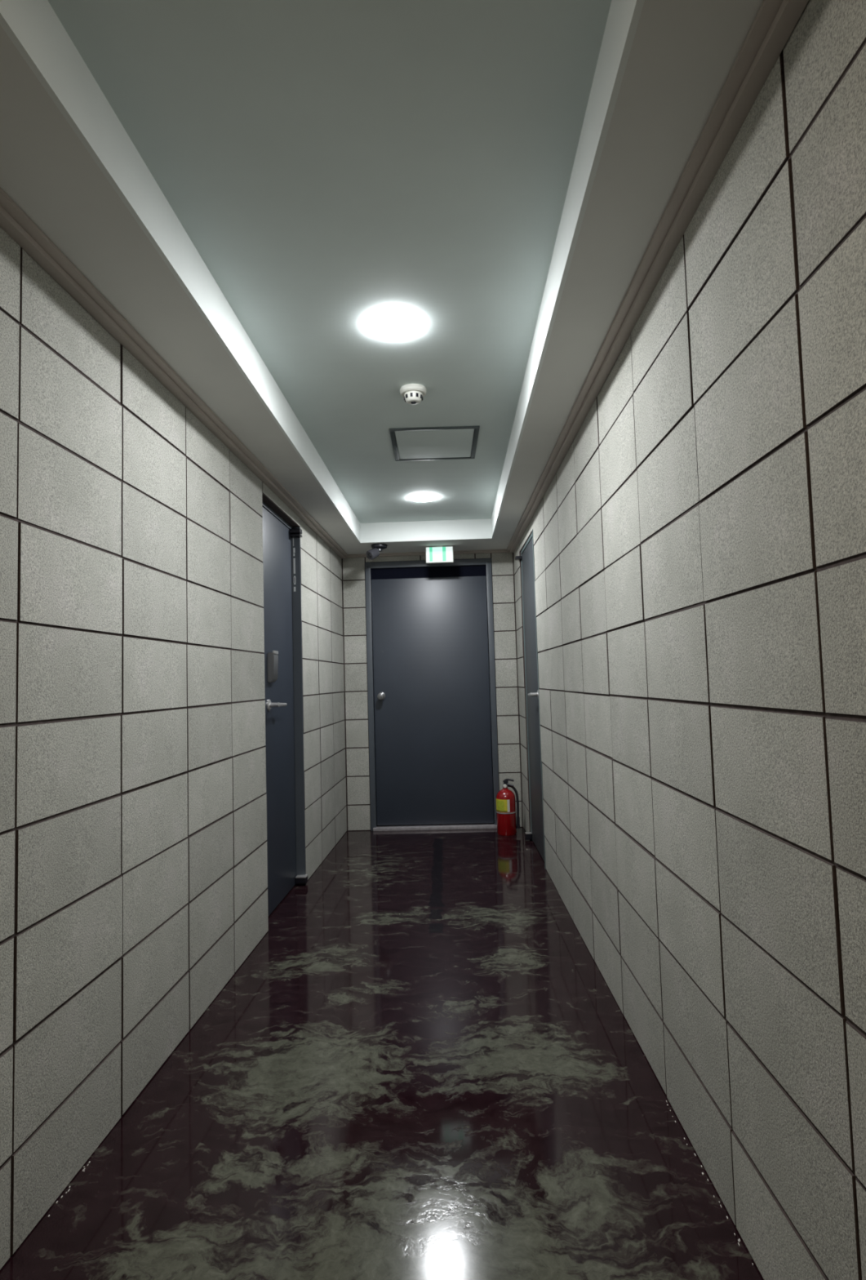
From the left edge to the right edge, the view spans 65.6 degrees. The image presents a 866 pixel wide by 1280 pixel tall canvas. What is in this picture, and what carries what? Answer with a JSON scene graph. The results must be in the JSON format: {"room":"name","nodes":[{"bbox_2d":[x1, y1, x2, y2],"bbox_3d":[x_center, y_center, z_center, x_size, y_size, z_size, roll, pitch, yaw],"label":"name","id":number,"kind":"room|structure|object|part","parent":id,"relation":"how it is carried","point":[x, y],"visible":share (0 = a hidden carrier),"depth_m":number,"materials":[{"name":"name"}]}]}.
{"room":"building corridor","nodes":[
{"label":"building corridor","id":0,"kind":"room"},
{"bbox_2d":[0,226,346,1269],"bbox_3d":[-0.993,0.090,0.732,0.143,2.258,9.408,-2,-3,3],"label":"wall","id":1,"kind":"structure","parent":0,"point":[134,856],"depth_m":1.82,"materials":[{"name":"grey tile"}]},
{"bbox_2d":[0,187,348,558],"bbox_3d":[-0.927,-0.932,0.718,0.060,0.024,9.266,-2,-3,3],"label":"trim","id":2,"kind":"structure","parent":1,"relation":"attached to","point":[14,221],"depth_m":1.89,"materials":[{"name":"paint"}]},
{"bbox_2d":[262,501,307,916],"bbox_3d":[-0.834,0.346,3.573,0.134,2.080,0.740,-2,-3,3],"label":"door","id":3,"kind":"structure","parent":1,"relation":"in","point":[282,622],"depth_m":3.70,"materials":[{"name":"metal"}]},
{"bbox_3d":[-0.806,0.334,3.478,0.058,0.058,0.179,-2,-3,3],"label":"lever handle","id":4,"kind":"part","parent":3,"relation":"part of","materials":[{"name":"metal"}]},
{"bbox_2d":[0,0,763,555],"bbox_3d":[-0.223,-1.100,0.657,1.652,0.264,9.368,-2,-3,2],"label":"ceiling","id":5,"kind":"structure","parent":0,"point":[246,184],"depth_m":1.52,"materials":[{"name":"paint"}]},
{"bbox_2d":[366,543,387,559],"bbox_3d":[-0.408,-0.644,4.945,0.120,0.118,0.161,-4,-4,35],"label":"security camera","id":6,"kind":"object","parent":5,"relation":"attached to","point":[374,553],"visible":1,"depth_m":4.91,"materials":[{"name":"black plastic"}]},
{"bbox_3d":[-0.397,-0.689,4.964,0.120,0.028,0.120,-2,-3,2],"label":"mount plate","id":7,"kind":"part","parent":6,"relation":"part of","materials":[{"name":"black plastic"}]},
{"bbox_2d":[367,309,421,338],"bbox_3d":[-0.126,-1.018,2.177,0.176,0.010,0.176,-2,-3,2],"label":"recessed light","id":8,"kind":"object","parent":5,"relation":"in","point":[391,323],"visible":1,"depth_m":2.16,"materials":[{"name":"white plastic"}]},
{"bbox_2d":[400,383,426,404],"bbox_3d":[-0.078,-0.966,2.663,0.106,0.058,0.106,-2,-3,2],"label":"smoke detector","id":9,"kind":"object","parent":5,"relation":"attached to","point":[412,393],"visible":1,"depth_m":2.63,"materials":[{"name":"white plastic"}]},
{"bbox_2d":[409,493,437,502],"bbox_3d":[-0.060,-0.895,4.239,0.176,0.010,0.176,-2,-3,2],"label":"recessed light","id":10,"kind":"object","parent":5,"relation":"in","point":[418,497],"visible":1,"depth_m":4.21,"materials":[{"name":"white plastic"}]},
{"bbox_2d":[389,425,479,461],"bbox_3d":[0.009,-0.957,3.289,0.414,0.006,0.444,-2,-3,1],"label":"access panel","id":11,"kind":"object","parent":5,"relation":"attached to","point":[455,442],"visible":1,"depth_m":3.26,"materials":[{"name":"grey metal"}]},
{"bbox_2d":[426,546,453,564],"bbox_3d":[0.049,-0.645,5.066,0.206,0.128,0.040,-2,-3,2],"label":"exit sign","id":12,"kind":"object","parent":5,"relation":"hanging from","point":[438,554],"visible":1,"depth_m":5.05,"materials":[{"name":"white plastic"}]},
{"bbox_2d":[0,826,764,1279],"bbox_3d":[-0.155,1.249,0.591,1.852,0.120,9.518,-2,-3,2],"label":"floor","id":13,"kind":"structure","parent":0,"point":[422,1066],"depth_m":1.76,"materials":[{"name":"stone"}]},
{"bbox_2d":[48,1160,90,1217],"bbox_3d":[-0.840,1.265,1.552,0.010,0.002,0.168,-2,-3,2],"label":"sealant flecks","id":14,"kind":"object","parent":13,"relation":"on","point":[90,1161],"visible":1,"depth_m":1.55,"materials":[{"name":"white"}]},
{"bbox_2d":[496,778,519,835],"bbox_3d":[0.544,1.232,4.982,0.154,0.405,0.148,0,-4,-24],"label":"fire extinguisher","id":15,"kind":"object","parent":13,"relation":"on","point":[507,824],"visible":1,"depth_m":4.93,"materials":[{"name":"red metal"}]},
{"bbox_2d":[666,1100,753,1265],"bbox_3d":[0.621,1.222,1.510,0.009,0.002,0.596,-2,-3,1],"label":"sealant flecks","id":16,"kind":"object","parent":13,"relation":"on","point":[666,1100],"visible":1,"depth_m":1.52,"materials":[{"name":"white"}]},
{"bbox_2d":[342,552,523,831],"bbox_3d":[-0.015,0.340,5.329,1.364,2.258,0.141,-2,-3,2],"label":"wall","id":17,"kind":"structure","parent":0,"point":[353,580],"depth_m":5.26,"materials":[{"name":"grey tile"}]},
{"bbox_2d":[345,549,510,558],"bbox_3d":[-0.047,-0.682,5.298,1.304,0.020,0.043,-2,-3,2],"label":"trim","id":18,"kind":"structure","parent":17,"relation":"attached to","point":[486,551],"depth_m":5.29,"materials":[{"name":"paint"}]},
{"bbox_2d":[364,558,498,831],"bbox_3d":[-0.010,0.418,5.284,1.000,2.095,0.181,-2,-3,2],"label":"door","id":19,"kind":"structure","parent":17,"relation":"in","point":[433,721],"depth_m":5.26,"materials":[{"name":"metal"}]},
{"bbox_3d":[-0.406,0.440,5.241,0.060,0.060,0.073,-2,-3,2],"label":"knob","id":20,"kind":"part","parent":19,"relation":"part of","materials":[{"name":"grey metal"}]},
{"bbox_3d":[0.019,1.451,5.218,0.960,0.024,0.110,-2,-3,2],"label":"sill","id":21,"kind":"part","parent":19,"relation":"part of","materials":[{"name":"metal"}]},
{"bbox_2d":[513,0,865,1279],"bbox_3d":[0.650,0.041,0.684,0.142,2.258,9.408,-2,-3,1],"label":"wall","id":22,"kind":"structure","parent":0,"point":[700,537],"depth_m":1.27,"materials":[{"name":"grey tile"}]},
{"bbox_2d":[515,528,546,869],"bbox_3d":[0.690,0.366,4.464,0.166,2.062,0.764,-2,-3,1],"label":"door","id":23,"kind":"structure","parent":22,"relation":"in","point":[526,557],"depth_m":4.48,"materials":[{"name":"grey metal"}]},
{"bbox_3d":[0.631,0.342,4.217,0.058,0.058,0.154,-2,-3,1],"label":"lever handle","id":24,"kind":"part","parent":23,"relation":"part of","materials":[{"name":"metal"}]},
{"bbox_2d":[506,0,808,552],"bbox_3d":[0.521,-0.976,0.676,0.057,0.024,9.266,-2,-3,1],"label":"trim","id":25,"kind":"structure","parent":22,"relation":"attached to","point":[775,20],"depth_m":1.39,"materials":[{"name":"paint"}]}
]}

